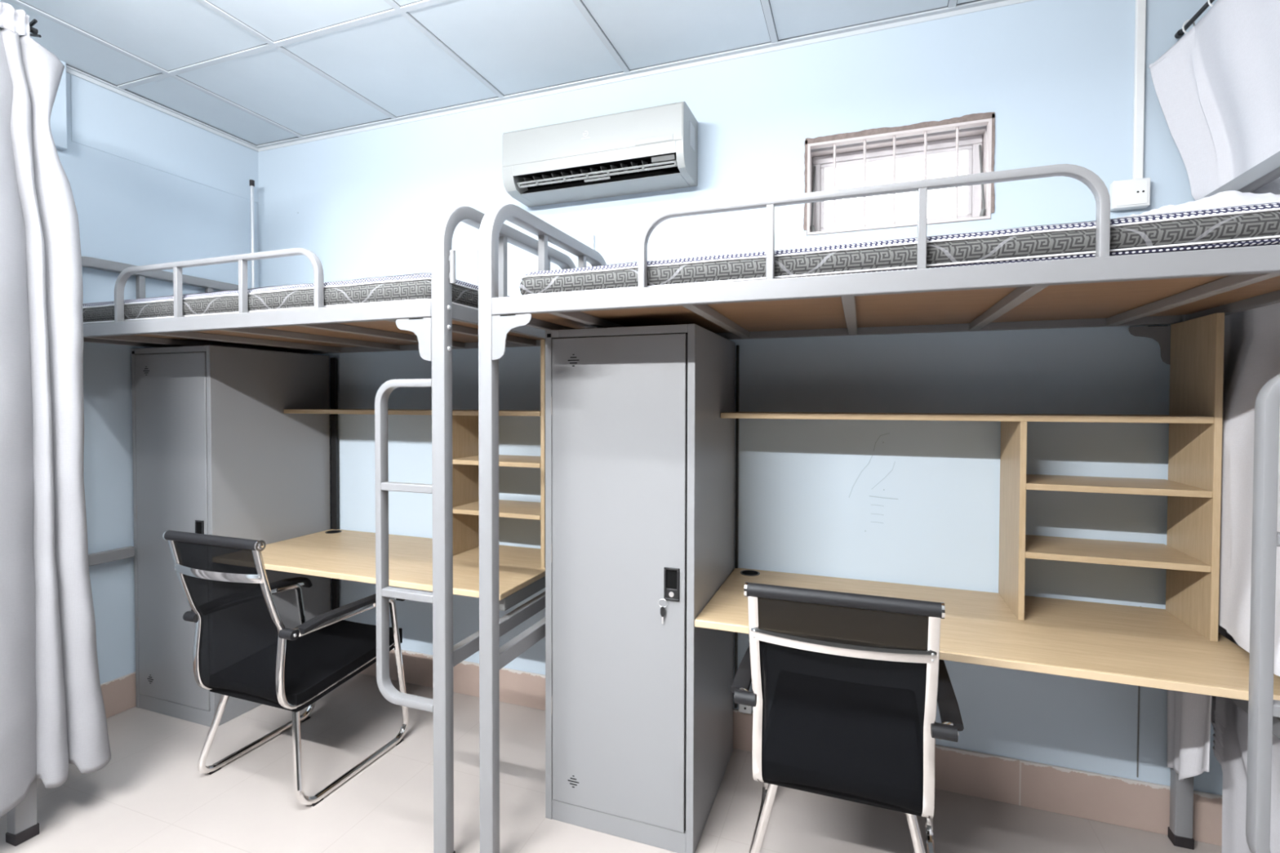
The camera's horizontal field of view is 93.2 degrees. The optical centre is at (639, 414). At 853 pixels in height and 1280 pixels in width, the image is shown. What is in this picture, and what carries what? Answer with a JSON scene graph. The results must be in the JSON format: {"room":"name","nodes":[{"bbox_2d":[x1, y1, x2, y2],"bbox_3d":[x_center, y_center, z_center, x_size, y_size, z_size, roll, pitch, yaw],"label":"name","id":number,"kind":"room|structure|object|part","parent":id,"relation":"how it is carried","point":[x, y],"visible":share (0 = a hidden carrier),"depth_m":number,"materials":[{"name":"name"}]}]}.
{"room":"dormitory room","nodes":[
{"label":"dormitory room","id":0,"kind":"room"},
{"bbox_2d":[56,71,258,684],"bbox_3d":[-2.875,-0.110,1.238,0.120,2.900,4.400,1,1,20],"label":"wall","id":1,"kind":"structure","parent":0,"point":[129,212],"depth_m":2.67,"materials":[{"name":"paint"}]},
{"bbox_2d":[49,60,67,150],"bbox_3d":[-2.947,-1.297,0.790,0.036,0.510,3.550,1,1,20],"label":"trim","id":2,"kind":"structure","parent":1,"relation":"attached to","point":[58,121],"depth_m":2.43,"materials":[{"name":"paint"}]},
{"bbox_2d":[100,671,136,718],"bbox_3d":[-2.819,1.263,1.236,0.011,0.155,4.389,1,1,20],"label":"baseboard","id":3,"kind":"structure","parent":1,"relation":"attached to","point":[119,695],"depth_m":2.66,"materials":[{"name":"tile"}]},
{"bbox_2d":[66,63,257,151],"bbox_3d":[-2.803,-1.385,1.189,0.028,0.024,4.400,1,1,20],"label":"trim","id":4,"kind":"structure","parent":1,"relation":"attached to","point":[70,69],"depth_m":2.78,"materials":[{"name":"white paint"}]},
{"bbox_2d":[70,73,258,203],"bbox_3d":[-2.198,-1.359,2.874,0.004,0.460,0.820,1,1,20],"label":"beam","id":5,"kind":"structure","parent":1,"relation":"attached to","point":[103,119],"depth_m":2.80,"materials":[{"name":"paint"}]},
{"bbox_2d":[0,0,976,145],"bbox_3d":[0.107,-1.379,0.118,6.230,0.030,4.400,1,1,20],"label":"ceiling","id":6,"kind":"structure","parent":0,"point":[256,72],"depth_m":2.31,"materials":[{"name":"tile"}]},
{"bbox_2d":[0,673,1222,852],"bbox_3d":[0.080,1.395,0.285,6.350,0.060,4.600,1,1,20],"label":"floor","id":7,"kind":"structure","parent":0,"point":[152,796],"depth_m":2.06,"materials":[{"name":"tile"}]},
{"bbox_2d":[5,777,39,846],"bbox_3d":[-2.146,0.084,1.242,0.093,2.515,1.397,1,1,20],"label":"frame","id":8,"kind":"object","parent":7,"relation":"on","point":[23,825],"visible":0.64,"depth_m":1.89,"materials":[{"name":"grey metal"}]},
{"bbox_2d":[29,18,41,37],"bbox_3d":[-2.012,-1.174,1.445,0.040,0.052,0.900,1,1,20],"label":"curtain rod","id":9,"kind":"object","parent":8,"relation":"attached to","point":[33,30],"visible":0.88,"depth_m":1.86,"materials":[{"name":"black plastic"}]},
{"bbox_2d":[0,1,111,817],"bbox_3d":[-1.969,-0.012,1.548,0.076,2.391,1.043,1,1,20],"label":"curtain","id":10,"kind":"object","parent":9,"relation":"hanging from","point":[53,716],"visible":1,"depth_m":1.87,"materials":[{"name":"grey fabric"}]},
{"bbox_2d":[131,345,330,727],"bbox_3d":[-1.919,0.509,2.889,0.503,1.604,0.606,1,1,20],"label":"locker","id":11,"kind":"object","parent":7,"relation":"on","point":[216,451],"visible":0.65,"depth_m":2.65,"materials":[{"name":"grey metal"}]},
{"bbox_3d":[-2.020,0.494,2.619,0.448,1.509,0.017,1,1,20],"label":"door","id":12,"kind":"part","parent":11,"relation":"part of","materials":[{"name":"grey paint"}]},
{"bbox_3d":[-1.851,0.496,2.545,0.048,0.100,0.006,1,1,20],"label":"handle","id":13,"kind":"part","parent":11,"relation":"part of","materials":[{"name":"black plastic"}]},
{"bbox_2d":[162,529,408,806],"bbox_3d":[-1.297,0.858,2.281,0.550,0.933,0.649,1,1,20],"label":"office chair","id":14,"kind":"object","parent":7,"relation":"on","point":[243,649],"visible":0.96,"depth_m":2.09,"materials":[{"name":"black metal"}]},
{"bbox_3d":[-1.484,0.703,2.345,0.026,0.574,0.624,1,1,20],"label":"frame","id":15,"kind":"part","parent":14,"relation":"part of","materials":[{"name":"silver metal"}]},
{"bbox_3d":[-1.384,0.697,2.040,0.382,0.547,0.111,1,1,20],"label":"backrest","id":16,"kind":"part","parent":14,"relation":"part of","materials":[{"name":"black fabric"}]},
{"bbox_3d":[-1.526,0.719,2.376,0.040,0.037,0.482,0,1,16],"label":"armrest","id":17,"kind":"part","parent":14,"relation":"part of","materials":[{"name":"silver metal"}]},
{"bbox_3d":[-1.475,1.015,2.405,0.112,0.612,0.512,1,1,20],"label":"leg","id":18,"kind":"part","parent":14,"relation":"part of","materials":[{"name":"silver metal"}]},
{"bbox_3d":[-1.272,0.944,2.352,0.424,0.118,0.503,1,1,20],"label":"seat","id":19,"kind":"part","parent":14,"relation":"part of","materials":[{"name":"black"}]},
{"bbox_3d":[-1.110,0.706,2.208,0.026,0.574,0.624,1,1,20],"label":"frame","id":20,"kind":"part","parent":14,"relation":"part of","materials":[{"name":"silver metal"}]},
{"bbox_3d":[-1.059,0.723,2.204,0.040,0.037,0.482,1,1,24],"label":"armrest","id":21,"kind":"part","parent":14,"relation":"part of","materials":[{"name":"silver metal"}]},
{"bbox_3d":[-1.084,1.019,2.261,0.113,0.612,0.512,1,1,20],"label":"leg","id":22,"kind":"part","parent":14,"relation":"part of","materials":[{"name":"silver metal"}]},
{"bbox_2d":[81,179,575,852],"bbox_3d":[-1.310,0.058,2.503,1.960,2.525,0.914,1,1,20],"label":"bed","id":23,"kind":"object","parent":7,"relation":"on","point":[436,326],"visible":0.62,"depth_m":1.86,"materials":[{"name":"grey metal"}]},
{"bbox_3d":[-2.190,-0.328,2.820,0.024,0.046,0.870,1,1,20],"label":"rail","id":24,"kind":"part","parent":23,"relation":"part of","materials":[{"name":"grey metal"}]},
{"bbox_3d":[-1.635,-0.429,2.143,0.018,0.184,0.021,1,1,20],"label":"guard post","id":25,"kind":"part","parent":23,"relation":"part of","materials":[{"name":"grey metal"}]},
{"bbox_3d":[-1.478,-0.435,2.085,1.002,0.199,0.024,1,1,20],"label":"guard rail","id":26,"kind":"part","parent":23,"relation":"part of","materials":[{"name":"grey metal"}]},
{"bbox_3d":[-1.332,-0.426,2.032,0.018,0.184,0.021,1,1,20],"label":"guard post","id":27,"kind":"part","parent":23,"relation":"part of","materials":[{"name":"grey metal"}]},
{"bbox_3d":[-1.461,-0.315,2.081,1.833,0.050,0.025,1,1,20],"label":"rail","id":28,"kind":"part","parent":23,"relation":"part of","materials":[{"name":"grey metal"}]},
{"bbox_2d":[82,273,509,324],"bbox_3d":[-1.297,-0.391,2.490,1.797,0.102,0.854,1,1,20],"label":"mattress","id":29,"kind":"object","parent":23,"relation":"on","point":[417,286],"visible":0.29,"depth_m":1.99,"materials":[{"name":"fabric"}]},
{"bbox_3d":[-1.297,-0.391,2.490,1.761,0.102,0.818,1,1,20],"label":"panel","id":30,"kind":"part","parent":29,"relation":"part of","materials":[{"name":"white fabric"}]},
{"bbox_2d":[261,338,545,610],"bbox_3d":[-1.022,0.426,2.570,1.398,1.446,0.615,1,1,20],"label":"desk","id":31,"kind":"object","parent":23,"relation":"attached to","point":[335,553],"visible":0.59,"depth_m":2.54,"materials":[{"name":"brown wood"}]},
{"bbox_2d":[284,408,540,416],"bbox_3d":[-0.980,-0.010,2.727,1.360,0.019,0.277,1,1,20],"label":"shelf","id":32,"kind":"object","parent":31,"relation":"attached to","point":[334,412],"depth_m":2.62,"materials":[{"name":"brown wood"}]},
{"bbox_2d":[452,454,540,467],"bbox_3d":[-0.547,0.197,2.571,0.434,0.018,0.277,1,1,20],"label":"shelf","id":33,"kind":"object","parent":31,"relation":"attached to","point":[526,461],"depth_m":2.50,"materials":[{"name":"brown wood"}]},
{"bbox_2d":[453,499,540,519],"bbox_3d":[-0.547,0.401,2.575,0.434,0.018,0.277,1,1,20],"label":"shelf","id":34,"kind":"object","parent":31,"relation":"attached to","point":[507,508],"depth_m":2.51,"materials":[{"name":"brown wood"}]},
{"bbox_3d":[-0.341,0.153,2.465,0.018,0.894,0.225,1,1,20],"label":"panel","id":35,"kind":"part","parent":31,"relation":"part of","materials":[{"name":"brown wood"}]},
{"bbox_3d":[-1.156,-0.330,2.912,1.833,0.050,0.025,1,1,20],"label":"rail","id":36,"kind":"part","parent":23,"relation":"part of","materials":[{"name":"grey metal"}]},
{"bbox_3d":[-0.666,-0.218,1.780,0.128,0.126,0.004,1,1,20],"label":"gusset plate","id":37,"kind":"part","parent":23,"relation":"part of","materials":[{"name":"grey metal"}]},
{"bbox_3d":[-0.427,-0.312,2.172,0.024,0.046,0.870,1,1,20],"label":"rail","id":38,"kind":"part","parent":23,"relation":"part of","materials":[{"name":"grey metal"}]},
{"bbox_2d":[545,324,734,852],"bbox_3d":[0.028,0.527,2.174,0.503,1.604,0.606,1,1,20],"label":"locker","id":39,"kind":"object","parent":7,"relation":"on","point":[640,450],"visible":1,"depth_m":1.90,"materials":[{"name":"grey metal"}]},
{"bbox_3d":[-0.073,0.512,1.903,0.448,1.509,0.017,1,1,20],"label":"door","id":40,"kind":"part","parent":39,"relation":"part of","materials":[{"name":"grey paint"}]},
{"bbox_2d":[657,599,667,624],"bbox_3d":[0.069,0.598,1.835,0.030,0.077,0.004,1,1,20],"label":"key","id":41,"kind":"object","parent":39,"relation":"hanging from","point":[662,609],"visible":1,"depth_m":1.83,"materials":[{"name":"silver metal"}]},
{"bbox_3d":[0.096,0.514,1.829,0.048,0.100,0.006,1,1,20],"label":"handle","id":42,"kind":"part","parent":39,"relation":"part of","materials":[{"name":"black plastic"}]},
{"bbox_2d":[730,582,964,852],"bbox_3d":[0.566,0.873,1.698,0.550,0.933,0.649,1,1,20],"label":"office chair","id":43,"kind":"object","parent":7,"relation":"on","point":[847,687],"visible":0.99,"depth_m":1.46,"materials":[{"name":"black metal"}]},
{"bbox_3d":[0.379,0.698,1.761,0.026,0.533,0.624,1,1,20],"label":"frame","id":44,"kind":"part","parent":43,"relation":"part of","materials":[{"name":"silver metal"}]},
{"bbox_3d":[0.388,1.030,1.821,0.113,0.612,0.513,1,1,20],"label":"leg","id":45,"kind":"part","parent":43,"relation":"part of","materials":[{"name":"silver metal"}]},
{"bbox_3d":[0.591,0.927,1.768,0.424,0.102,0.503,1,1,20],"label":"seat","id":46,"kind":"part","parent":43,"relation":"part of","materials":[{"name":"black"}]},
{"bbox_3d":[0.479,0.693,1.456,0.382,0.510,0.111,1,1,20],"label":"backrest","id":47,"kind":"part","parent":43,"relation":"part of","materials":[{"name":"black fabric"}]},
{"bbox_3d":[0.779,1.034,1.677,0.113,0.612,0.513,1,1,20],"label":"leg","id":48,"kind":"part","parent":43,"relation":"part of","materials":[{"name":"silver metal"}]},
{"bbox_3d":[0.753,0.701,1.623,0.026,0.533,0.624,1,1,20],"label":"frame","id":49,"kind":"part","parent":43,"relation":"part of","materials":[{"name":"silver metal"}]},
{"bbox_3d":[0.804,0.738,1.620,0.040,0.037,0.482,1,1,24],"label":"armrest","id":50,"kind":"part","parent":43,"relation":"part of","materials":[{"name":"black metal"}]},
{"bbox_2d":[477,151,1279,852],"bbox_3d":[0.625,0.352,1.813,2.037,1.970,0.885,1,1,20],"label":"bed","id":51,"kind":"object","parent":7,"relation":"on","point":[1166,289],"visible":0.73,"depth_m":1.56,"materials":[{"name":"grey metal"}]},
{"bbox_3d":[-0.360,-0.215,1.699,0.128,0.126,0.004,1,1,20],"label":"gusset plate","id":52,"kind":"part","parent":51,"relation":"part of","materials":[{"name":"grey metal"}]},
{"bbox_3d":[-0.291,-0.311,2.138,0.024,0.046,0.841,1,1,20],"label":"rail","id":53,"kind":"part","parent":51,"relation":"part of","materials":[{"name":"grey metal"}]},
{"bbox_3d":[0.314,-0.412,1.458,0.018,0.184,0.021,1,1,20],"label":"guard post","id":54,"kind":"part","parent":51,"relation":"part of","materials":[{"name":"grey metal"}]},
{"bbox_3d":[0.473,-0.418,1.399,1.012,0.199,0.024,1,1,20],"label":"guard rail","id":55,"kind":"part","parent":51,"relation":"part of","materials":[{"name":"grey metal"}]},
{"bbox_3d":[0.479,-0.298,1.399,1.910,0.050,0.025,1,1,20],"label":"rail","id":56,"kind":"part","parent":51,"relation":"part of","materials":[{"name":"grey metal"}]},
{"bbox_2d":[519,202,1279,295],"bbox_3d":[0.649,-0.376,1.790,1.852,0.107,0.825,1,1,20],"label":"mattress","id":57,"kind":"object","parent":51,"relation":"on","point":[1254,225],"visible":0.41,"depth_m":1.33,"materials":[{"name":"fabric"}]},
{"bbox_3d":[0.649,-0.376,1.790,1.816,0.107,0.789,1,1,20],"label":"panel","id":58,"kind":"part","parent":57,"relation":"part of","materials":[{"name":"white fabric"}]},
{"bbox_2d":[1116,191,1279,217],"bbox_3d":[1.263,-0.450,1.454,0.399,0.061,0.477,1,1,20],"label":"sheet","id":59,"kind":"object","parent":57,"relation":"on","point":[1224,199],"visible":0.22,"depth_m":1.26,"materials":[{"name":"grey fabric"}]},
{"bbox_3d":[0.626,-0.409,1.343,0.018,0.184,0.021,1,1,20],"label":"guard post","id":60,"kind":"part","parent":51,"relation":"part of","materials":[{"name":"grey metal"}]},
{"bbox_3d":[0.774,-0.312,2.202,1.910,0.050,0.025,1,1,20],"label":"rail","id":61,"kind":"part","parent":51,"relation":"part of","materials":[{"name":"grey metal"}]},
{"bbox_2d":[694,312,1279,708],"bbox_3d":[0.935,0.444,1.851,1.420,1.446,0.615,1,1,20],"label":"desk","id":62,"kind":"object","parent":51,"relation":"attached to","point":[1180,646],"visible":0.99,"depth_m":1.77,"materials":[{"name":"brown wood"}]},
{"bbox_2d":[720,411,1213,423],"bbox_3d":[0.968,0.008,2.011,1.363,0.019,0.277,1,1,20],"label":"shelf","id":63,"kind":"object","parent":62,"relation":"attached to","point":[1174,417],"depth_m":1.85,"materials":[{"name":"brown wood"}]},
{"bbox_2d":[1025,534,1210,572],"bbox_3d":[1.401,0.419,1.859,0.438,0.018,0.277,1,1,20],"label":"shelf","id":64,"kind":"object","parent":62,"relation":"attached to","point":[1171,556],"depth_m":1.79,"materials":[{"name":"brown wood"}]},
{"bbox_2d":[1026,474,1212,497],"bbox_3d":[1.402,0.215,1.855,0.438,0.018,0.277,1,1,20],"label":"shelf","id":65,"kind":"object","parent":62,"relation":"attached to","point":[1175,486],"depth_m":1.77,"materials":[{"name":"brown wood"}]},
{"bbox_3d":[1.612,0.171,1.766,0.018,0.894,0.261,1,1,20],"label":"panel","id":66,"kind":"part","parent":62,"relation":"part of","materials":[{"name":"brown wood"}]},
{"bbox_3d":[1.613,-0.215,1.905,0.128,0.126,0.004,1,1,20],"label":"gusset plate","id":67,"kind":"part","parent":51,"relation":"part of","materials":[{"name":"grey metal"}]},
{"bbox_3d":[1.544,-0.294,1.463,0.024,0.046,0.841,1,1,20],"label":"rail","id":68,"kind":"part","parent":51,"relation":"part of","materials":[{"name":"grey metal"}]},
{"bbox_2d":[257,0,1222,795],"bbox_3d":[0.842,-0.122,2.320,6.350,2.900,0.203,1,1,20],"label":"wall","id":69,"kind":"structure","parent":0,"point":[908,502],"depth_m":2.21,"materials":[{"name":"paint"}]},
{"bbox_2d":[590,235,594,266],"bbox_3d":[-0.202,-0.611,2.583,0.015,0.303,0.014,1,1,20],"label":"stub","id":70,"kind":"object","parent":69,"relation":"attached to","point":[592,237],"visible":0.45,"depth_m":2.58,"materials":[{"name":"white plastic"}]},
{"bbox_2d":[502,101,697,207],"bbox_3d":[-0.169,-1.042,2.458,0.777,0.255,0.210,1,1,20],"label":"air conditioner","id":71,"kind":"object","parent":69,"relation":"attached to","point":[646,149],"visible":1,"depth_m":2.39,"materials":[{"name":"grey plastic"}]},
{"bbox_3d":[-0.204,-1.082,2.362,0.768,0.133,0.004,1,1,20],"label":"panel","id":72,"kind":"part","parent":71,"relation":"part of","materials":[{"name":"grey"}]},
{"bbox_2d":[255,0,1034,151],"bbox_3d":[0.862,-1.395,2.171,6.230,0.024,0.026,1,1,20],"label":"trim","id":73,"kind":"structure","parent":69,"relation":"attached to","point":[978,5],"depth_m":2.44,"materials":[{"name":"white paint"}]},
{"bbox_2d":[738,703,752,713],"bbox_3d":[0.415,1.140,2.379,0.050,0.056,0.031,1,1,20],"label":"wall socket","id":74,"kind":"object","parent":69,"relation":"attached to","point":[743,708],"visible":0.48,"depth_m":2.37,"materials":[{"name":"white plastic"}]},
{"bbox_2d":[359,648,1222,845],"bbox_3d":[0.859,1.253,2.228,6.230,0.155,0.011,1,1,20],"label":"baseboard","id":75,"kind":"structure","parent":69,"relation":"attached to","point":[1102,797],"depth_m":2.06,"materials":[{"name":"tile"}]},
{"bbox_2d":[803,111,995,235],"bbox_3d":[0.948,-0.853,2.267,0.632,0.367,0.205,1,1,20],"label":"window","id":76,"kind":"structure","parent":69,"relation":"in","point":[979,143],"depth_m":2.21,"materials":[{"name":"white paint"}]},
{"bbox_3d":[0.669,-0.830,2.335,0.021,0.276,0.078,1,1,20],"label":"stay arm","id":77,"kind":"part","parent":76,"relation":"part of","materials":[{"name":"grey plastic"}]},
{"bbox_3d":[0.958,-0.844,2.293,0.588,0.323,0.040,1,1,20],"label":"sash","id":78,"kind":"part","parent":76,"relation":"part of","materials":[{"name":"white"}]},
{"bbox_3d":[1.206,-0.825,2.138,0.021,0.276,0.078,1,1,20],"label":"stay arm","id":79,"kind":"part","parent":76,"relation":"part of","materials":[{"name":"grey plastic"}]},
{"bbox_2d":[1109,177,1150,211],"bbox_3d":[1.555,-0.697,1.923,0.098,0.088,0.037,1,1,20],"label":"wall socket","id":80,"kind":"object","parent":69,"relation":"attached to","point":[1128,194],"visible":0.96,"depth_m":1.91,"materials":[{"name":"white plastic"}]},
{"bbox_3d":[1.549,-0.697,1.907,0.082,0.075,0.002,1,1,20],"label":"plate","id":81,"kind":"part","parent":80,"relation":"part of","materials":[{"name":"white plastic"}]},
{"bbox_2d":[1132,0,1146,179],"bbox_3d":[1.582,-1.068,1.918,0.025,0.654,0.016,1,1,20],"label":"cable trunking","id":82,"kind":"object","parent":69,"relation":"attached to","point":[1140,5],"visible":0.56,"depth_m":1.91,"materials":[{"name":"white plastic"}]},
{"bbox_2d":[1174,0,1214,39],"bbox_3d":[1.454,-1.160,1.216,0.020,0.019,1.383,0,1,18],"label":"curtain rod","id":83,"kind":"object","parent":69,"relation":"attached to","point":[1180,33],"visible":0.92,"depth_m":1.79,"materials":[{"name":"black plastic"}]},
{"bbox_2d":[1148,0,1279,852],"bbox_3d":[1.447,0.075,1.266,0.186,2.489,1.300,1,1,20],"label":"curtain","id":84,"kind":"object","parent":83,"relation":"hanging from","point":[1217,88],"visible":0.51,"depth_m":1.65,"materials":[{"name":"grey fabric"}]}
]}

